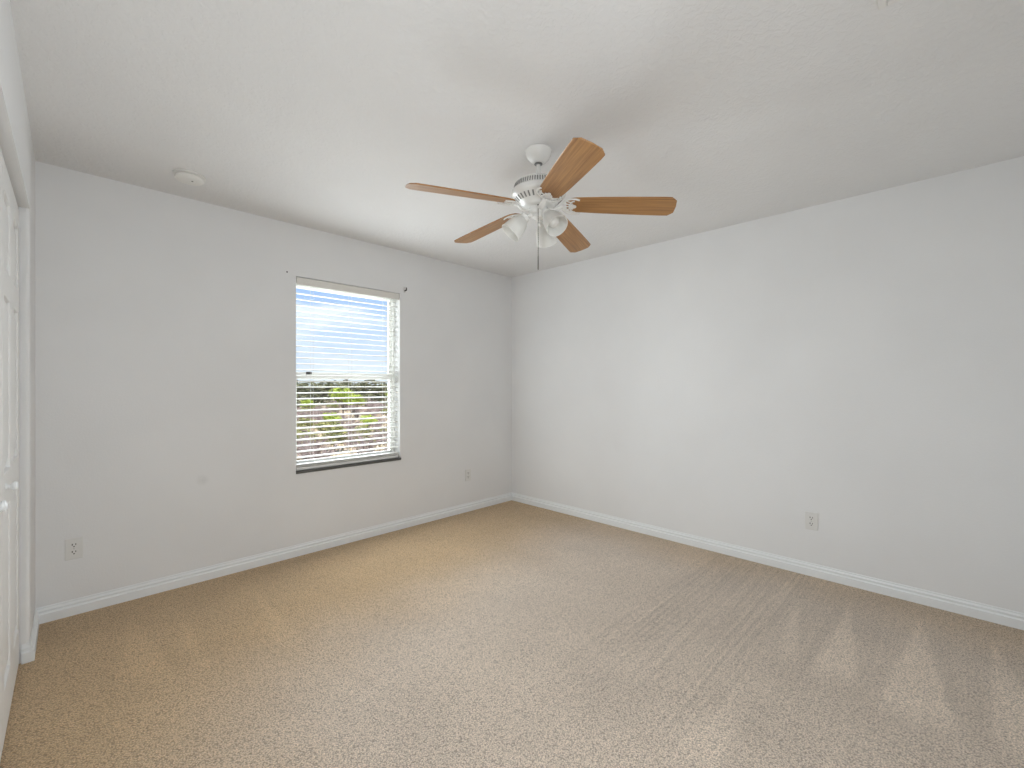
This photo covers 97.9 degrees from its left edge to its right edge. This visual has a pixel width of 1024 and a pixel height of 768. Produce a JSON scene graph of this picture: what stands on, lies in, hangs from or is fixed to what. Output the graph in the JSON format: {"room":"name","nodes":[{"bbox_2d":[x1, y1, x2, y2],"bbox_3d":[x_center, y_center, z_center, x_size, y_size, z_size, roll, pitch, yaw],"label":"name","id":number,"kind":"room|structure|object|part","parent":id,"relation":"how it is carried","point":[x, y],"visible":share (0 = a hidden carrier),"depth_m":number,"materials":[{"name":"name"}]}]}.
{"room":"empty bedroom","nodes":[
{"label":"empty bedroom","id":0,"kind":"room"},
{"bbox_2d":[0,0,34,663],"bbox_3d":[-1.200,0.015,0.703,0.450,2.590,4.220,0,0,-45],"label":"wall","id":1,"kind":"structure","parent":0,"point":[16,145],"depth_m":2.02,"materials":[{"name":"paint"}]},
{"bbox_2d":[0,148,7,760],"bbox_3d":[-1.479,0.229,1.258,0.065,2.030,0.696,0,0,-45],"label":"door","id":2,"kind":"structure","parent":1,"relation":"in","point":[3,504],"depth_m":1.47,"materials":[{"name":"white paint"}]},
{"bbox_3d":[-1.524,0.362,1.328,0.031,0.033,0.033,0,0,-45],"label":"knob","id":3,"kind":"part","parent":2,"relation":"part of","materials":[{"name":"white paint"}]},
{"bbox_2d":[2,155,18,749],"bbox_3d":[-1.974,0.229,1.759,0.065,2.030,0.696,0,0,-45],"label":"door","id":4,"kind":"structure","parent":1,"relation":"in","point":[10,210],"depth_m":1.72,"materials":[{"name":"white paint"}]},
{"bbox_3d":[-1.791,0.362,1.598,0.031,0.033,0.033,0,0,-45],"label":"knob","id":5,"kind":"part","parent":4,"relation":"part of","materials":[{"name":"white paint"}]},
{"bbox_2d":[21,609,38,664],"bbox_3d":[-1.142,1.218,0.957,0.041,0.083,3.900,0,0,-45],"label":"baseboard","id":6,"kind":"structure","parent":1,"relation":"attached to","point":[28,650],"depth_m":2.04,"materials":[{"name":"white paint"}]},
{"bbox_2d":[35,161,511,608],"bbox_3d":[-1.475,0.015,3.546,0.205,2.590,4.190,0,0,45],"label":"wall","id":7,"kind":"structure","parent":0,"point":[165,323],"depth_m":2.90,"materials":[{"name":"paint"}]},
{"bbox_2d":[65,537,82,560],"bbox_3d":[-2.404,0.898,2.448,0.008,0.116,0.072,0,0,45],"label":"wall outlet","id":8,"kind":"object","parent":7,"relation":"attached to","point":[73,546],"visible":1,"depth_m":2.45,"materials":[{"name":"white plastic"}]},
{"bbox_2d":[70,542,77,547],"bbox_3d":[-2.402,0.878,2.446,0.002,0.027,0.034,0,0,44],"label":"receptacle","id":9,"kind":"object","parent":8,"relation":"attached to","point":[72,544],"depth_m":2.45,"materials":[{"name":"grey plastic"}]},
{"bbox_2d":[70,549,77,554],"bbox_3d":[-2.402,0.917,2.446,0.002,0.027,0.034,0,0,44],"label":"receptacle","id":10,"kind":"object","parent":8,"relation":"attached to","point":[72,551],"depth_m":2.45,"materials":[{"name":"grey plastic"}]},
{"bbox_2d":[36,492,511,623],"bbox_3d":[-1.253,1.218,3.615,0.015,0.083,3.580,0,0,45],"label":"baseboard","id":11,"kind":"structure","parent":7,"relation":"attached to","point":[64,609],"depth_m":2.99,"materials":[{"name":"white paint"}]},
{"bbox_2d":[296,284,400,473],"bbox_3d":[-1.333,-0.073,3.644,0.160,1.457,0.881,0,0,45],"label":"window","id":12,"kind":"structure","parent":7,"relation":"in","point":[297,285],"depth_m":3.77,"materials":[{"name":"white plastic"}]},
{"bbox_3d":[-1.379,-0.418,3.686,0.020,0.732,0.834,0,0,44],"label":"sash","id":13,"kind":"part","parent":12,"relation":"part of","materials":[{"name":"white plastic"}]},
{"bbox_3d":[-1.361,0.260,3.668,0.022,0.715,0.834,0,0,44],"label":"sash","id":14,"kind":"part","parent":12,"relation":"part of","materials":[{"name":"white plastic"}]},
{"bbox_2d":[296,277,398,469],"bbox_3d":[-1.310,-0.083,3.617,0.068,1.433,0.858,0,0,45],"label":"window blind","id":15,"kind":"object","parent":12,"relation":"attached to","point":[299,280],"visible":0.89,"depth_m":3.57,"materials":[{"name":"white plastic"}]},
{"bbox_3d":[-1.527,-0.070,3.404,0.057,1.375,0.002,0,0,45],"label":"ladder cord","id":16,"kind":"part","parent":15,"relation":"part of","materials":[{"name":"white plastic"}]},
{"bbox_3d":[-1.314,0.625,3.621,0.052,0.017,0.852,0,0,44],"label":"rail","id":17,"kind":"part","parent":15,"relation":"part of","materials":[{"name":"white plastic"}]},
{"bbox_3d":[-1.100,-0.070,3.839,0.057,1.375,0.002,0,0,45],"label":"ladder cord","id":18,"kind":"part","parent":15,"relation":"part of","materials":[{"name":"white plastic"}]},
{"bbox_3d":[-1.333,0.645,3.644,0.160,0.020,0.881,0,0,44],"label":"sill","id":19,"kind":"part","parent":12,"relation":"part of","materials":[{"name":"grey stone"}]},
{"bbox_3d":[-1.370,-0.084,3.676,0.062,1.437,0.870,0,0,44],"label":"frame","id":20,"kind":"part","parent":12,"relation":"part of","materials":[{"name":"white plastic"}]},
{"bbox_2d":[465,469,470,480],"bbox_3d":[-0.437,0.898,4.450,0.008,0.116,0.072,0,0,45],"label":"wall outlet","id":21,"kind":"object","parent":7,"relation":"attached to","point":[467,471],"visible":1,"depth_m":4.45,"materials":[{"name":"white plastic"}]},
{"bbox_2d":[0,500,1023,767],"bbox_3d":[0.101,1.260,2.186,4.020,0.001,3.820,0,0,45],"label":"floor","id":22,"kind":"structure","parent":0,"point":[509,634],"depth_m":1.98,"materials":[{"name":"beige carpet"}]},
{"bbox_2d":[10,0,1023,276],"bbox_3d":[0.036,-1.280,2.166,4.385,0.200,4.340,0,0,45],"label":"ceiling","id":23,"kind":"structure","parent":0,"point":[320,115],"depth_m":1.88,"materials":[{"name":"white paint"}]},
{"bbox_2d":[172,169,205,185],"bbox_3d":[-1.816,-1.161,2.511,0.152,0.039,0.152,0,0,45],"label":"smoke detector","id":24,"kind":"object","parent":23,"relation":"attached to","point":[188,177],"visible":1,"depth_m":2.48,"materials":[{"name":"white plastic"}]},
{"bbox_2d":[405,137,676,269],"bbox_3d":[0.107,-0.874,2.282,1.243,0.612,1.278,0,0,45],"label":"ceiling fan","id":25,"kind":"object","parent":23,"relation":"hanging from","point":[537,194],"visible":1,"depth_m":2.17,"materials":[{"name":"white wood"}]},
{"bbox_3d":[-0.229,-0.890,2.075,0.524,0.007,0.138,-3,14,-26],"label":"blade","id":26,"kind":"part","parent":25,"relation":"part of","materials":[{"name":"brown wood"}]},
{"bbox_3d":[-0.140,-0.887,2.545,0.138,0.006,0.524,-14,6,-42],"label":"blade","id":27,"kind":"part","parent":25,"relation":"part of","materials":[{"name":"brown wood"}]},
{"bbox_3d":[0.011,-0.877,2.196,0.149,0.036,0.127,-3,14,-26],"label":"blade arm","id":28,"kind":"part","parent":25,"relation":"part of","materials":[{"name":"white metal"}]},
{"bbox_3d":[0.013,-0.785,2.234,0.128,0.129,0.112,0,0,-7],"label":"lamp shade","id":29,"kind":"part","parent":25,"relation":"part of","materials":[{"name":"white glass"}]},
{"bbox_3d":[0.046,-0.878,2.350,0.127,0.036,0.149,-14,6,-42],"label":"blade arm","id":30,"kind":"part","parent":25,"relation":"part of","materials":[{"name":"white metal"}]},
{"bbox_3d":[0.074,-0.840,2.242,0.071,0.046,0.052,0,0,-7],"label":"lamp arm","id":31,"kind":"part","parent":25,"relation":"part of","materials":[{"name":"white metal"}]},
{"bbox_3d":[0.129,-0.764,2.198,0.009,0.258,0.015,0,0,5],"label":"pull chain","id":32,"kind":"part","parent":25,"relation":"part of","materials":[{"name":"silver metal"}]},
{"bbox_3d":[0.177,-0.785,2.363,0.112,0.129,0.128,0,0,21],"label":"lamp shade","id":33,"kind":"part","parent":25,"relation":"part of","materials":[{"name":"white glass"}]},
{"bbox_3d":[0.157,-0.875,2.119,0.127,0.036,0.149,20,-2,-14],"label":"blade arm","id":34,"kind":"part","parent":25,"relation":"part of","materials":[{"name":"white metal"}]},
{"bbox_3d":[0.194,-0.802,2.164,0.056,0.078,0.075,0,0,-35],"label":"bulb","id":35,"kind":"part","parent":25,"relation":"part of","materials":[{"name":"white glass"}]},
{"bbox_3d":[0.203,-0.785,2.151,0.112,0.129,0.128,0,0,-35],"label":"lamp shade","id":36,"kind":"part","parent":25,"relation":"part of","materials":[{"name":"white glass"}]},
{"bbox_3d":[0.263,-0.877,2.223,0.149,0.036,0.127,5,-14,9],"label":"blade arm","id":37,"kind":"part","parent":25,"relation":"part of","materials":[{"name":"white metal"}]},
{"bbox_3d":[0.228,-0.884,1.859,0.138,0.006,0.524,20,-2,-14],"label":"blade","id":38,"kind":"part","parent":25,"relation":"part of","materials":[{"name":"brown wood"}]},
{"bbox_3d":[0.322,-0.885,2.604,0.138,0.007,0.524,-14,-12,26],"label":"blade","id":39,"kind":"part","parent":25,"relation":"part of","materials":[{"name":"brown wood"}]},
{"bbox_3d":[0.529,-0.878,2.184,0.524,0.006,0.138,5,-14,9],"label":"blade","id":40,"kind":"part","parent":25,"relation":"part of","materials":[{"name":"brown wood"}]},
{"bbox_2d":[877,0,899,9],"bbox_3d":[1.097,-1.174,1.159,0.260,0.012,0.400,0,0,45],"label":"ceiling vent","id":41,"kind":"object","parent":23,"relation":"in","point":[881,4],"visible":1,"depth_m":1.36,"materials":[{"name":"white"}]},
{"bbox_2d":[512,156,1023,612],"bbox_3d":[1.470,0.015,3.589,4.335,2.590,0.200,0,0,45],"label":"wall","id":42,"kind":"structure","parent":0,"point":[856,362],"depth_m":2.94,"materials":[{"name":"paint"}]},
{"bbox_2d":[512,492,1023,629],"bbox_3d":[1.394,1.218,3.513,3.935,0.083,0.015,0,0,45],"label":"baseboard","id":43,"kind":"structure","parent":42,"relation":"attached to","point":[1002,616],"depth_m":2.94,"materials":[{"name":"white paint"}]},
{"bbox_2d":[805,511,817,530],"bbox_3d":[1.977,0.898,2.945,0.072,0.116,0.008,0,0,45],"label":"wall outlet","id":44,"kind":"object","parent":42,"relation":"attached to","point":[811,519],"visible":1,"depth_m":2.94,"materials":[{"name":"white plastic"}]},
{"label":"outside","id":45,"kind":"structure","parent":0,"visible":0},
{"bbox_2d":[297,397,387,459],"bbox_3d":[-36.153,4.263,96.516,177.000,0.396,207.000,0,0,45],"label":"ground","id":46,"kind":"structure","parent":45,"point":[345,449],"depth_m":45.51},
{"bbox_2d":[297,411,308,420],"bbox_3d":[-21.195,3.452,44.621,2.524,1.917,2.446,0,0,-16],"label":"dry shrub","id":47,"kind":"object","parent":46,"relation":"on","point":[303,413],"visible":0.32,"depth_m":44.80,"materials":[{"name":"plant"}]},
{"bbox_2d":[297,380,311,407],"bbox_3d":[-38.807,1.805,81.168,4.954,5.513,4.845,0,0,-12],"label":"tree","id":48,"kind":"object","parent":46,"relation":"on","point":[298,384],"visible":0.39,"depth_m":80.98,"materials":[{"name":"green plant"}]},
{"bbox_2d":[297,418,315,428],"bbox_3d":[-16.956,3.616,36.271,1.808,1.944,1.702,0,0,32],"label":"shrub","id":49,"kind":"object","parent":46,"relation":"on","point":[300,419],"visible":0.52,"depth_m":36.19,"materials":[{"name":"green plant"}]},
{"bbox_2d":[297,429,317,443],"bbox_3d":[-12.604,3.607,26.989,1.774,1.972,1.760,0,0,13],"label":"shrub","id":50,"kind":"object","parent":46,"relation":"on","point":[298,430],"visible":0.27,"depth_m":26.73,"materials":[{"name":"green plant"}]},
{"bbox_2d":[301,399,314,408],"bbox_3d":[-26.692,3.138,58.194,2.022,2.670,2.245,0,0,-14],"label":"tree","id":51,"kind":"object","parent":46,"relation":"on","point":[308,400],"visible":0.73,"depth_m":57.83,"materials":[{"name":"green plant"}]},
{"bbox_2d":[303,382,322,403],"bbox_3d":[-40.080,1.864,89.195,4.836,5.382,4.730,0,0,39],"label":"tree","id":52,"kind":"object","parent":46,"relation":"on","point":[313,384],"visible":0.48,"depth_m":89.01,"materials":[{"name":"green plant"}]},
{"bbox_2d":[297,433,331,459],"bbox_3d":[-11.138,3.459,24.257,2.502,1.901,2.425,0,0,-16],"label":"dry shrub","id":53,"kind":"object","parent":46,"relation":"on","point":[324,440],"visible":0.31,"depth_m":23.92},
{"bbox_2d":[307,407,325,418],"bbox_3d":[-22.448,3.476,51.757,2.450,1.861,2.375,0,0,-22],"label":"dry shrub","id":54,"kind":"object","parent":46,"relation":"on","point":[321,407],"visible":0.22,"depth_m":51.73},
{"bbox_2d":[297,439,340,459],"bbox_3d":[-9.454,3.501,21.959,2.298,1.800,2.371,0,0,-44],"label":"dry shrub","id":55,"kind":"object","parent":46,"relation":"on","point":[336,444],"visible":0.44,"depth_m":21.67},
{"bbox_2d":[312,411,331,422],"bbox_3d":[-19.878,3.496,47.284,2.314,1.813,2.387,0,0,-7],"label":"dry shrub","id":56,"kind":"object","parent":46,"relation":"on","point":[320,417],"visible":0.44,"depth_m":46.94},
{"bbox_2d":[311,382,333,402],"bbox_3d":[-40.643,1.788,95.800,4.988,5.551,4.879,0,0,34],"label":"tree","id":57,"kind":"object","parent":46,"relation":"on","point":[324,395],"visible":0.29,"depth_m":95.14,"materials":[{"name":"green plant"}]},
{"bbox_2d":[314,419,342,430],"bbox_3d":[-13.666,3.556,33.118,1.914,2.128,1.900,0,0,-45],"label":"shrub","id":58,"kind":"object","parent":46,"relation":"on","point":[329,422],"visible":0.59,"depth_m":32.76,"materials":[{"name":"green plant"}]},
{"bbox_2d":[322,412,341,423],"bbox_3d":[-15.742,3.379,38.980,1.764,2.098,1.589,0,0,-30],"label":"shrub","id":59,"kind":"object","parent":46,"relation":"on","point":[325,417],"visible":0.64,"depth_m":38.82,"materials":[{"name":"green plant"}]},
{"bbox_2d":[326,402,339,407],"bbox_3d":[-26.675,3.581,66.270,1.849,2.051,1.829,0,0,-7],"label":"shrub","id":60,"kind":"object","parent":46,"relation":"on","point":[333,405],"visible":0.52,"depth_m":65.97,"materials":[{"name":"green plant"}]},
{"bbox_2d":[319,427,350,452],"bbox_3d":[-10.737,3.558,26.961,1.894,2.122,1.908,0,0,-35],"label":"shrub","id":61,"kind":"object","parent":46,"relation":"on","point":[333,428],"visible":0.62,"depth_m":26.73,"materials":[{"name":"green plant"}]},
{"bbox_2d":[323,380,349,402],"bbox_3d":[-32.676,1.835,83.164,4.894,5.446,4.787,0,0,23],"label":"tree","id":62,"kind":"object","parent":46,"relation":"on","point":[330,383],"visible":0.3,"depth_m":82.59,"materials":[{"name":"green plant"}]},
{"bbox_2d":[297,405,387,460],"bbox_3d":[-16.467,4.060,59.862,75.852,0.600,52.355,0,0,45],"label":"dry grass","id":63,"kind":"structure","parent":46,"relation":"on","point":[319,434],"depth_m":32.07,"materials":[{"name":"plant"}]},
{"bbox_2d":[328,388,357,415],"bbox_3d":[-20.549,2.417,54.323,3.322,4.386,3.688,0,0,38],"label":"tree","id":64,"kind":"object","parent":46,"relation":"on","point":[334,389],"visible":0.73,"depth_m":53.92,"materials":[{"name":"green plant"}]},
{"bbox_2d":[335,421,351,428],"bbox_3d":[-14.214,3.650,37.666,1.848,1.448,1.907,0,0,-13],"label":"dry shrub","id":65,"kind":"object","parent":46,"relation":"on","point":[341,423],"visible":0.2,"depth_m":37.64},
{"bbox_2d":[338,379,360,401],"bbox_3d":[-33.478,1.661,91.430,5.245,5.838,5.131,0,0,-24],"label":"tree","id":66,"kind":"object","parent":46,"relation":"on","point":[349,383],"visible":0.3,"depth_m":90.89,"materials":[{"name":"green plant"}]},
{"bbox_2d":[341,417,359,426],"bbox_3d":[-14.809,3.658,41.780,1.823,1.428,1.881,0,0,40],"label":"dry shrub","id":67,"kind":"object","parent":46,"relation":"on","point":[352,421],"visible":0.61,"depth_m":41.65,"materials":[{"name":"beige plant"}]},
{"bbox_2d":[343,429,359,445],"bbox_3d":[-10.833,3.636,30.066,1.888,1.479,1.948,0,0,34],"label":"dry shrub","id":68,"kind":"object","parent":46,"relation":"on","point":[348,433],"visible":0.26,"depth_m":29.92,"materials":[{"name":"beige plant"}]},
{"bbox_2d":[345,423,360,432],"bbox_3d":[-12.730,3.686,35.547,1.794,1.362,1.739,0,0,36],"label":"dry shrub","id":69,"kind":"object","parent":46,"relation":"on","point":[349,427],"visible":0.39,"depth_m":35.80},
{"bbox_2d":[348,405,363,417],"bbox_3d":[-20.244,3.447,58.221,2.538,1.928,2.460,0,0,25],"label":"dry shrub","id":70,"kind":"object","parent":46,"relation":"on","point":[352,410],"visible":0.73,"depth_m":57.81,"materials":[{"name":"plant"}]},
{"bbox_2d":[350,394,366,406],"bbox_3d":[-21.700,2.898,62.364,2.456,3.242,2.726,0,0,-6],"label":"tree","id":71,"kind":"object","parent":46,"relation":"on","point":[360,399],"visible":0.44,"depth_m":62.15,"materials":[{"name":"green plant"}]},
{"bbox_2d":[352,425,372,436],"bbox_3d":[-10.765,3.711,32.008,1.480,1.658,1.491,0,0,39],"label":"shrub","id":72,"kind":"object","parent":46,"relation":"on","point":[357,427],"visible":0.47,"depth_m":31.95,"materials":[{"name":"green plant"}]},
{"bbox_2d":[356,382,368,404],"bbox_3d":[-33.257,1.964,97.813,4.633,5.156,4.532,0,0,-43],"label":"tree","id":73,"kind":"object","parent":46,"relation":"on","point":[361,394],"visible":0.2,"depth_m":97.16,"materials":[{"name":"green plant"}]},
{"bbox_2d":[342,431,386,453],"bbox_3d":[-8.232,3.475,25.529,2.375,1.861,2.450,0,0,10],"label":"dry shrub","id":74,"kind":"object","parent":46,"relation":"on","point":[373,436],"visible":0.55,"depth_m":25.29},
{"bbox_2d":[354,435,375,446],"bbox_3d":[-9.169,3.772,27.748,1.326,1.475,1.316,0,0,-1],"label":"shrub","id":75,"kind":"object","parent":46,"relation":"on","point":[363,435],"visible":0.19,"depth_m":27.46,"materials":[{"name":"green plant"}]},
{"bbox_2d":[358,408,377,416],"bbox_3d":[-15.928,3.422,49.562,2.618,1.988,2.537,0,0,23],"label":"dry shrub","id":76,"kind":"object","parent":46,"relation":"on","point":[366,410],"visible":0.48,"depth_m":49.64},
{"bbox_2d":[360,414,377,427],"bbox_3d":[-12.226,3.459,38.099,1.604,1.907,1.444,0,0,34],"label":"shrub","id":77,"kind":"object","parent":46,"relation":"on","point":[370,415],"visible":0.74,"depth_m":37.93,"materials":[{"name":"green plant"}]},
{"bbox_2d":[357,380,385,405],"bbox_3d":[-26.584,1.650,85.090,5.266,5.861,5.151,0,0,34],"label":"tree","id":78,"kind":"object","parent":46,"relation":"on","point":[361,383],"visible":0.69,"depth_m":84.43,"materials":[{"name":"green plant"}]},
{"bbox_2d":[367,415,387,429],"bbox_3d":[-12.196,3.555,40.818,2.202,1.673,2.135,0,0,-42],"label":"dry shrub","id":79,"kind":"object","parent":46,"relation":"on","point":[379,420],"visible":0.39,"depth_m":40.78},
{"bbox_2d":[371,429,387,445],"bbox_3d":[-8.956,3.624,30.891,1.804,1.508,2.005,0,0,-3],"label":"dry shrub","id":80,"kind":"object","parent":46,"relation":"on","point":[379,436],"visible":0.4,"depth_m":30.52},
{"bbox_2d":[376,404,387,414],"bbox_3d":[-18.076,3.478,62.373,2.443,1.855,2.368,0,0,1],"label":"dry shrub","id":81,"kind":"object","parent":46,"relation":"on","point":[379,405],"visible":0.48,"depth_m":61.88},
{"bbox_2d":[377,385,387,404],"bbox_3d":[-27.106,2.126,93.617,4.212,4.792,4.306,0,0,-33],"label":"tree","id":82,"kind":"object","parent":46,"relation":"on","point":[386,388],"visible":0.25,"depth_m":93.08,"materials":[{"name":"green plant"}]}
]}

